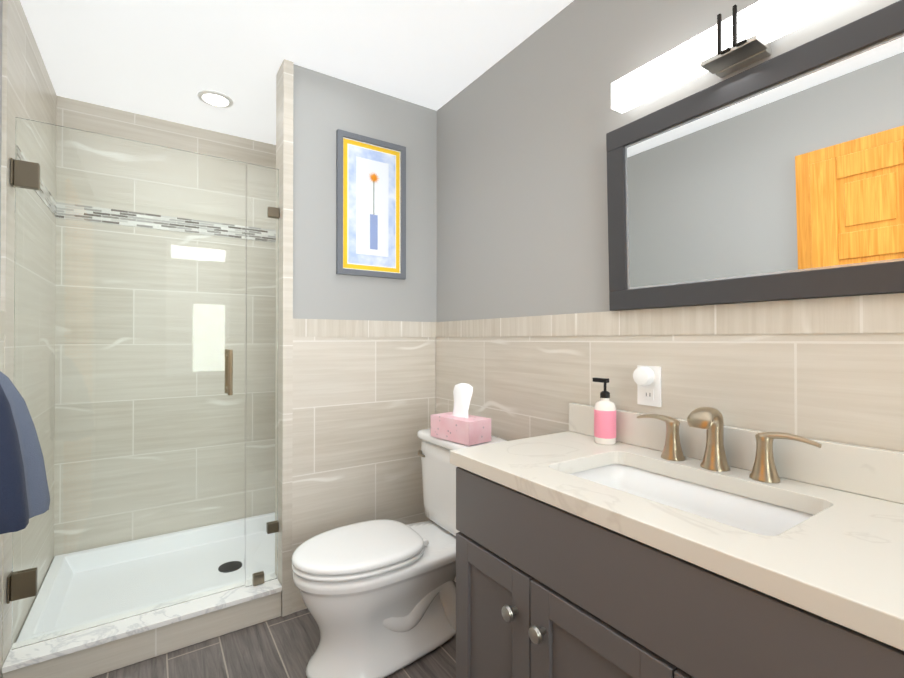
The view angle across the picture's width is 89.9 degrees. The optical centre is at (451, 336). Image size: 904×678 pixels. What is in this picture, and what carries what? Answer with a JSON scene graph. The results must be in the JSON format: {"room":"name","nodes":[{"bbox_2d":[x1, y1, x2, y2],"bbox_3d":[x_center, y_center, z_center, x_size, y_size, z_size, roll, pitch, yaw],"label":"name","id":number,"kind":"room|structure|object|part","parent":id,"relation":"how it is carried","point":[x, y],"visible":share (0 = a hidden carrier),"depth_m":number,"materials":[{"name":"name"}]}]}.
{"room":"bathroom","nodes":[
{"label":"bathroom","id":0,"kind":"room"},
{"bbox_2d":[0,0,2,272],"bbox_3d":[-1.007,-0.009,0.674,0.100,2.440,3.990,0,-1,-34],"label":"wall","id":1,"kind":"structure","parent":0,"point":[1,6],"depth_m":1.49,"materials":[{"name":"grey paint"}]},
{"bbox_2d":[0,335,3,677],"bbox_3d":[-0.701,0.598,0.306,0.010,1.220,2.845,0,-1,-34],"label":"wall tile","id":2,"kind":"structure","parent":1,"relation":"attached to","point":[2,371],"depth_m":1.48,"materials":[{"name":"beige tile"}]},
{"bbox_2d":[0,371,49,533],"bbox_3d":[-1.129,0.253,1.138,0.184,0.393,0.309,0,-1,-34],"label":"hanging towel","id":3,"kind":"object","parent":2,"relation":"hanging from","point":[24,494],"visible":1,"depth_m":1.09,"materials":[{"name":"fabric"}]},
{"bbox_2d":[0,310,5,335],"bbox_3d":[-0.699,-0.052,0.311,0.013,0.080,2.845,0,-1,-34],"label":"trim","id":4,"kind":"structure","parent":1,"relation":"attached to","point":[2,322],"depth_m":1.47,"materials":[{"name":"beige tile"}]},
{"bbox_2d":[0,0,56,677],"bbox_3d":[-1.746,0.000,1.891,0.012,2.440,0.945,0,-1,-34],"label":"shower wall tile","id":5,"kind":"structure","parent":1,"relation":"attached to","point":[28,91],"depth_m":1.56,"materials":[{"name":"beige tile"}]},
{"bbox_2d":[91,581,455,677],"bbox_3d":[-0.260,1.265,1.159,1.892,0.100,3.990,0,-1,-34],"label":"floor","id":6,"kind":"structure","parent":0,"point":[286,646],"depth_m":1.71,"materials":[{"name":"grey tile"}]},
{"bbox_2d":[2,578,281,677],"bbox_3d":[-1.144,1.152,1.782,0.880,0.134,0.148,0,-1,-34],"label":"shower curb","id":7,"kind":"object","parent":6,"relation":"on","point":[98,650],"visible":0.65,"depth_m":1.71,"materials":[{"name":"tile"}]},
{"bbox_2d":[7,117,279,649],"bbox_3d":[-1.148,0.164,1.797,0.879,1.838,0.119,0,-1,-34],"label":"glass","id":8,"kind":"object","parent":7,"relation":"on","point":[145,276],"visible":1,"depth_m":1.75,"materials":[{"name":"clear glass"}]},
{"bbox_3d":[-0.951,0.151,1.928,0.019,0.190,0.118,0,-1,-34],"label":"handle","id":9,"kind":"part","parent":8,"relation":"part of","materials":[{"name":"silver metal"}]},
{"bbox_2d":[292,428,506,677],"bbox_3d":[-0.206,0.821,1.798,0.828,0.795,0.429,0,-1,-34],"label":"toilet","id":10,"kind":"object","parent":6,"relation":"on","point":[378,597],"visible":0.88,"depth_m":1.65,"materials":[{"name":"white ceramic"}]},
{"bbox_2d":[431,383,490,445],"bbox_3d":[0.034,0.309,1.873,0.125,0.226,0.235,0,-1,-42],"label":"tissue box","id":11,"kind":"object","parent":10,"relation":"on","point":[459,424],"visible":1,"depth_m":1.83,"materials":[{"name":"pink cardboard"}]},
{"bbox_2d":[450,459,903,677],"bbox_3d":[0.598,0.791,0.868,0.558,0.840,1.410,0,-1,-34],"label":"bathroom vanity","id":12,"kind":"object","parent":6,"relation":"on","point":[545,588],"depth_m":0.88,"materials":[{"name":"grey"}]},
{"bbox_2d":[450,431,903,638],"bbox_3d":[0.612,0.351,0.878,0.528,0.038,1.446,0,-1,-34],"label":"countertop","id":13,"kind":"structure","parent":12,"relation":"on","point":[844,555],"depth_m":0.81,"materials":[{"name":"beige stone"}]},
{"bbox_2d":[593,377,615,444],"bbox_3d":[0.482,0.235,1.435,0.067,0.203,0.076,0,-1,-34],"label":"soap bottle","id":14,"kind":"object","parent":13,"relation":"on","point":[604,420],"visible":0.98,"depth_m":1.41,"materials":[{"name":"white"}]},
{"bbox_2d":[570,459,809,530],"bbox_3d":[0.505,0.432,1.040,0.332,0.144,0.547,0,-1,-34],"label":"sink","id":15,"kind":"object","parent":13,"relation":"in","point":[760,512],"depth_m":1.14,"materials":[{"name":"white ceramic"}]},
{"bbox_2d":[634,407,825,482],"bbox_3d":[0.648,0.256,1.139,0.117,0.157,0.436,0,-1,-34],"label":"faucet","id":16,"kind":"object","parent":13,"relation":"on","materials":[{"name":"gold metal"}]},
{"bbox_2d":[20,0,573,144],"bbox_3d":[-0.260,-1.275,1.179,1.892,0.100,3.990,0,-1,-34],"label":"ceiling","id":17,"kind":"structure","parent":0,"point":[168,60],"depth_m":1.91,"materials":[{"name":"white paint"}]},
{"bbox_2d":[198,90,233,107],"bbox_3d":[-1.209,-1.211,2.319,0.164,0.010,0.164,0,-1,-34],"label":"recessed light","id":18,"kind":"object","parent":17,"relation":"in","point":[215,98],"visible":1,"depth_m":2.31,"materials":[{"name":"white plastic"}]},
{"bbox_2d":[293,64,436,321],"bbox_3d":[-0.444,0.003,2.265,0.787,2.440,0.120,0,-1,-34],"label":"wall","id":19,"kind":"structure","parent":0,"point":[325,107],"depth_m":2.17,"materials":[{"name":"grey paint"}]},
{"bbox_2d":[276,59,293,616],"bbox_3d":[-0.761,0.002,2.052,0.042,2.440,0.144,0,-1,-34],"label":"wall tile","id":20,"kind":"structure","parent":19,"relation":"attached to","point":[284,118],"depth_m":2.00,"materials":[{"name":"beige tile"}]},
{"bbox_2d":[292,337,435,612],"bbox_3d":[-0.413,0.613,2.202,0.774,1.220,0.010,0,-1,-34],"label":"wall tile","id":21,"kind":"structure","parent":19,"relation":"attached to","point":[364,409],"depth_m":2.17,"materials":[{"name":"beige tile"}]},
{"bbox_2d":[293,319,435,336],"bbox_3d":[-0.412,-0.037,2.206,0.774,0.080,0.013,0,-1,-34],"label":"trim","id":22,"kind":"structure","parent":19,"relation":"attached to","point":[330,328],"depth_m":2.18,"materials":[{"name":"beige tile"}]},
{"bbox_2d":[336,129,405,279],"bbox_3d":[-0.390,-0.630,2.220,0.358,0.675,0.022,0,-1,-34],"label":"picture frame","id":23,"kind":"object","parent":19,"relation":"attached to","point":[370,207],"visible":0.94,"depth_m":2.21,"materials":[{"name":"grey"}]},
{"bbox_2d":[437,0,903,321],"bbox_3d":[0.487,-0.001,1.663,0.100,2.440,3.990,0,-1,-34],"label":"wall","id":24,"kind":"structure","parent":0,"point":[527,125],"depth_m":1.75,"materials":[{"name":"grey paint"}]},
{"bbox_2d":[436,333,903,581],"bbox_3d":[0.700,0.605,1.237,0.010,1.220,2.850,0,-1,-34],"label":"wall tile","id":25,"kind":"structure","parent":24,"relation":"attached to","point":[846,388],"depth_m":1.25,"materials":[{"name":"beige tile"}]},
{"bbox_2d":[633,365,660,406],"bbox_3d":[0.583,0.150,1.367,0.044,0.120,0.076,0,-1,-34],"label":"electrical outlet plate","id":26,"kind":"object","parent":25,"relation":"attached to","point":[647,379],"visible":1,"depth_m":1.36,"materials":[{"name":"white plastic"}]},
{"bbox_2d":[436,293,903,336],"bbox_3d":[0.699,-0.045,1.241,0.013,0.080,2.850,0,-1,-34],"label":"trim","id":27,"kind":"structure","parent":24,"relation":"attached to","point":[882,313],"depth_m":1.21,"materials":[{"name":"beige tile"}]},
{"bbox_2d":[611,0,856,112],"bbox_3d":[0.717,-0.758,1.144,0.096,0.125,0.690,0,-1,-34],"label":"sconce","id":28,"kind":"object","parent":24,"relation":"attached to","point":[745,37],"visible":1,"depth_m":1.14,"materials":[{"name":"white glass"}]},
{"bbox_2d":[569,403,903,502],"bbox_3d":[0.824,0.283,1.019,0.020,0.100,1.446,0,-1,-34],"label":"backsplash","id":29,"kind":"structure","parent":24,"relation":"attached to","point":[879,473],"depth_m":0.99,"materials":[{"name":"beige stone"}]},
{"bbox_2d":[606,0,903,310],"bbox_3d":[0.772,-0.375,1.103,0.030,0.576,0.915,-2,0,-34],"label":"mirror","id":30,"kind":"object","parent":24,"relation":"attached to","point":[780,177],"visible":1,"depth_m":1.09,"materials":[{"name":"grey mirror"}]},
{"bbox_3d":[-1.334,0.007,2.790,1.692,2.440,0.100,0,-1,-34],"label":"wall","id":31,"kind":"structure","parent":0,"visible":0},
{"bbox_2d":[57,96,275,504],"bbox_3d":[-1.360,0.007,2.707,1.533,2.440,0.010,0,-1,-34],"label":"tiled wall","id":32,"kind":"structure","parent":31,"relation":"attached to","point":[84,116],"depth_m":2.54,"materials":[{"name":"beige tile"}]}
]}

